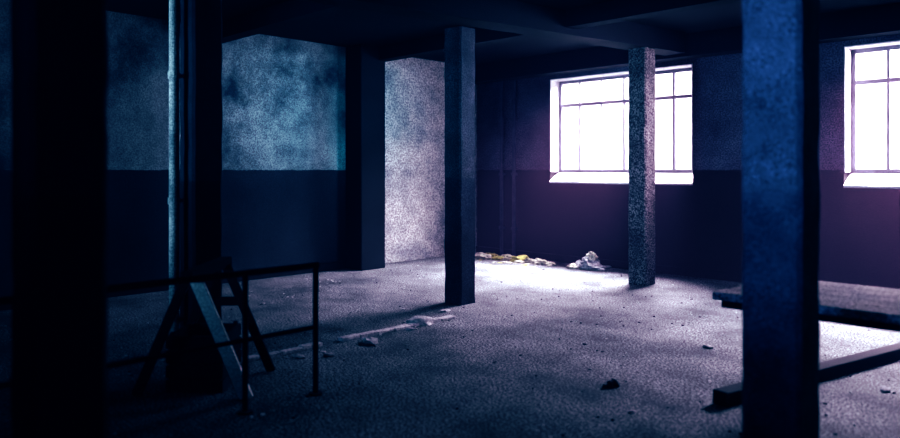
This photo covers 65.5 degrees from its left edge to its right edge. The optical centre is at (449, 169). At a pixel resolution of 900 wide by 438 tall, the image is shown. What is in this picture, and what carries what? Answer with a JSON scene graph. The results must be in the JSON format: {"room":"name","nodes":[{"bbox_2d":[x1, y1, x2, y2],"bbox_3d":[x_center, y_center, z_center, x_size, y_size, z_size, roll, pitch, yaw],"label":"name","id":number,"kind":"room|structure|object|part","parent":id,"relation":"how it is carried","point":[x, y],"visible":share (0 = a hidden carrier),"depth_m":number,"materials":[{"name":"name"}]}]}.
{"room":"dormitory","nodes":[
{"label":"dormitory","id":0,"kind":"room"},
{"bbox_2d":[0,0,476,296],"bbox_3d":[-4.907,-0.200,8.443,0.362,3.600,15.000,0,0,45],"label":"wall","id":1,"kind":"structure","parent":0,"point":[283,180],"depth_m":10.35,"materials":[{"name":"paint"}]},
{"bbox_2d":[0,261,345,310],"bbox_3d":[-5.883,1.540,7.191,0.030,0.120,11.850,0,0,45],"label":"baseboard","id":2,"kind":"structure","parent":1,"relation":"attached to","point":[342,264],"depth_m":10.24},
{"bbox_2d":[346,44,384,270],"bbox_3d":[-1.379,-0.200,11.420,0.420,3.600,0.500,0,0,45],"label":"pillar","id":3,"kind":"structure","parent":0,"point":[365,74],"depth_m":11.26,"materials":[{"name":"concrete"}]},
{"bbox_2d":[0,252,899,437],"bbox_3d":[0.615,1.700,2.920,15.720,0.200,15.980,0,0,-45],"label":"floor","id":4,"kind":"structure","parent":0,"point":[409,407],"depth_m":5.67,"materials":[{"name":"concrete"}]},
{"bbox_2d":[10,0,108,437],"bbox_3d":[-1.550,-0.050,2.780,0.290,3.300,0.292,0,0,-45],"label":"concrete column","id":5,"kind":"structure","parent":4,"relation":"on","point":[59,112],"depth_m":2.67,"materials":[{"name":"paint"}]},
{"bbox_2d":[0,262,322,415],"bbox_3d":[-2.004,1.129,3.956,0.097,0.942,3.048,0,0,45],"label":"guard railing","id":6,"kind":"object","parent":4,"relation":"on","point":[244,274],"visible":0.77,"depth_m":4.59,"materials":[{"name":"metal"}]},
{"bbox_2d":[180,0,222,349],"bbox_3d":[-2.240,-0.050,6.300,0.290,3.300,0.290,0,0,45],"label":"concrete column","id":7,"kind":"structure","parent":4,"relation":"on","point":[201,119],"depth_m":6.20,"materials":[{"name":"paint"}]},
{"bbox_2d":[168,0,183,334],"bbox_3d":[-2.413,-0.050,6.147,0.119,3.300,0.119,0,0,0],"label":"drain pipe","id":8,"kind":"object","parent":7,"relation":"attached to","point":[174,75],"visible":0.77,"depth_m":6.10,"materials":[{"name":"metal"}]},
{"bbox_2d":[131,257,275,398],"bbox_3d":[-1.815,1.161,5.265,0.870,0.911,0.870,0,0,0],"label":"sawhorse","id":9,"kind":"object","parent":4,"relation":"on","point":[205,371],"visible":0.89,"depth_m":5.02,"materials":[{"name":"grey wood"}]},
{"bbox_3d":[-1.600,1.180,4.900,0.440,0.872,0.030,0,0,0],"label":"pale leg","id":10,"kind":"part","parent":9,"relation":"part of","materials":[{"name":"blue wood"}]},
{"bbox_2d":[240,315,455,363],"bbox_3d":[-0.946,1.583,6.606,0.095,0.035,2.776,0,0,45],"label":"kerb","id":11,"kind":"object","parent":4,"relation":"on","point":[306,346],"visible":0.76,"depth_m":6.58,"materials":[{"name":"concrete"}]},
{"bbox_2d":[0,260,895,437],"bbox_3d":[0.981,1.561,6.149,9.106,0.080,10.295,0,0,-45],"label":"debris","id":12,"kind":"object","parent":4,"relation":"on","point":[423,320],"visible":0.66,"depth_m":6.43,"materials":[{"name":"stone"}]},
{"bbox_2d":[444,26,475,304],"bbox_3d":[0.120,-0.050,8.450,0.291,3.300,0.291,0,0,-45],"label":"concrete column","id":13,"kind":"structure","parent":4,"relation":"on","point":[459,151],"depth_m":8.34,"materials":[{"name":"paint"}]},
{"bbox_2d":[297,0,684,55],"bbox_3d":[-1.904,-1.850,6.544,10.624,0.300,7.770,0,0,0],"label":"girder","id":14,"kind":"object","parent":13,"relation":"on","point":[512,16],"depth_m":8.39,"materials":[{"name":"concrete"}]},
{"bbox_2d":[475,252,555,266],"bbox_3d":[1.090,1.538,12.190,1.373,0.132,1.337,0,0,0],"label":"heap","id":15,"kind":"object","parent":4,"relation":"on","point":[525,259],"visible":0.97,"depth_m":12.16,"materials":[{"name":"paper"}]},
{"bbox_2d":[566,251,610,270],"bbox_3d":[2.226,1.453,11.298,0.721,0.293,0.422,0,0,42],"label":"heap","id":16,"kind":"object","parent":4,"relation":"on","point":[591,261],"visible":1,"depth_m":11.23,"materials":[{"name":"paper"}]},
{"bbox_2d":[603,378,619,387],"bbox_3d":[1.189,1.582,5.186,0.123,0.072,0.111,0,0,0],"label":"chunk","id":17,"kind":"object","parent":4,"relation":"on","point":[612,383],"visible":1,"depth_m":5.15,"materials":[{"name":"black stone"}]},
{"bbox_2d":[628,47,655,285],"bbox_3d":[2.701,-0.050,9.850,0.288,3.300,0.290,0,0,45],"label":"concrete column","id":18,"kind":"structure","parent":4,"relation":"on","point":[641,86],"depth_m":9.74,"materials":[{"name":"paint"}]},
{"bbox_2d":[742,0,819,437],"bbox_3d":[1.629,-0.050,3.450,0.290,3.300,0.289,0,0,45],"label":"concrete column","id":19,"kind":"structure","parent":4,"relation":"on","point":[781,172],"depth_m":3.34,"materials":[{"name":"paint"}]},
{"bbox_2d":[712,281,899,331],"bbox_3d":[2.887,1.200,4.140,2.300,0.800,0.992,0,0,45],"label":"wooden platform","id":20,"kind":"object","parent":4,"relation":"on","point":[872,307],"visible":0.3,"depth_m":4.23,"materials":[{"name":"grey wood"}]},
{"bbox_2d":[713,343,899,407],"bbox_3d":[3.066,1.550,5.508,2.900,0.100,0.121,0,0,-32],"label":"timber beam","id":21,"kind":"structure","parent":4,"relation":"on","point":[730,395],"depth_m":5.46,"materials":[{"name":"brown wood"}]},
{"bbox_2d":[108,0,899,63],"bbox_3d":[0.615,-2.100,2.920,15.980,0.200,15.720,0,0,45],"label":"ceiling","id":22,"kind":"structure","parent":0,"point":[351,27],"depth_m":9.62,"materials":[{"name":"concrete"}]},
{"bbox_2d":[378,0,742,61],"bbox_3d":[4.009,-1.890,6.314,0.200,0.220,15.260,0,0,-45],"label":"joist","id":23,"kind":"object","parent":22,"relation":"attached to","point":[614,11],"depth_m":8.54,"materials":[{"name":"concrete"}]},
{"bbox_2d":[475,3,899,83],"bbox_3d":[5.819,-1.835,8.125,0.280,0.330,15.260,0,0,-45],"label":"beam","id":24,"kind":"structure","parent":22,"relation":"attached to","point":[883,20],"depth_m":10.21,"materials":[{"name":"concrete"}]},
{"bbox_2d":[477,34,899,288],"bbox_3d":[6.046,-0.200,8.351,15.980,3.600,0.360,0,0,45],"label":"wall","id":25,"kind":"structure","parent":0,"point":[699,225],"depth_m":10.45,"materials":[{"name":"paint"}]},
{"bbox_2d":[499,80,517,255],"bbox_3d":[1.079,-0.025,12.959,0.410,3.250,0.143,0,0,45],"label":"pipes","id":26,"kind":"object","parent":25,"relation":"attached to","point":[514,119],"visible":0.95,"depth_m":12.82,"materials":[{"name":"metal"}]},
{"bbox_2d":[476,246,742,282],"bbox_3d":[5.908,1.540,8.213,0.030,0.120,15.260,0,0,-45],"label":"baseboard","id":27,"kind":"structure","parent":25,"relation":"attached to","point":[717,275],"depth_m":11.27,"materials":[{"name":"paint"}]},
{"bbox_2d":[549,172,692,184],"bbox_3d":[2.825,0.134,11.558,2.644,0.188,0.380,0,0,45],"label":"sill","id":28,"kind":"structure","parent":25,"relation":"attached to","point":[560,177],"depth_m":11.60,"materials":[{"name":"white paint"}]},
{"bbox_2d":[550,64,692,171],"bbox_3d":[2.832,-0.783,11.565,2.644,1.627,0.360,0,0,45],"label":"lining","id":29,"kind":"object","parent":25,"relation":"attached to","point":[554,83],"visible":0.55,"depth_m":12.38,"materials":[{"name":"white paint"}]},
{"bbox_2d":[844,173,899,188],"bbox_3d":[6.148,0.134,8.234,2.644,0.188,0.380,0,0,45],"label":"sill","id":30,"kind":"structure","parent":25,"relation":"attached to","point":[854,180],"depth_m":8.90,"materials":[{"name":"white paint"}]},
{"bbox_2d":[844,40,899,171],"bbox_3d":[6.155,-0.783,8.241,2.644,1.627,0.360,0,0,45],"label":"lining","id":31,"kind":"object","parent":25,"relation":"attached to","point":[847,49],"visible":0.79,"depth_m":9.07,"materials":[{"name":"white paint"}]},
{"bbox_2d":[851,45,899,172],"bbox_3d":[6.226,-0.770,8.312,2.610,1.620,0.060,0,0,45],"label":"window","id":32,"kind":"structure","parent":25,"relation":"in","point":[888,80],"depth_m":9.08,"materials":[{"name":"paint"}]},
{"bbox_3d":[0.000,1.885,0.000,80.000,0.130,80.000,0,0,0],"label":"ground","id":33,"kind":"structure","parent":0,"visible":0},
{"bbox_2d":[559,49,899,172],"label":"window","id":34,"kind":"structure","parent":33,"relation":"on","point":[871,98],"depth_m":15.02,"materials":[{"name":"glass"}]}
]}

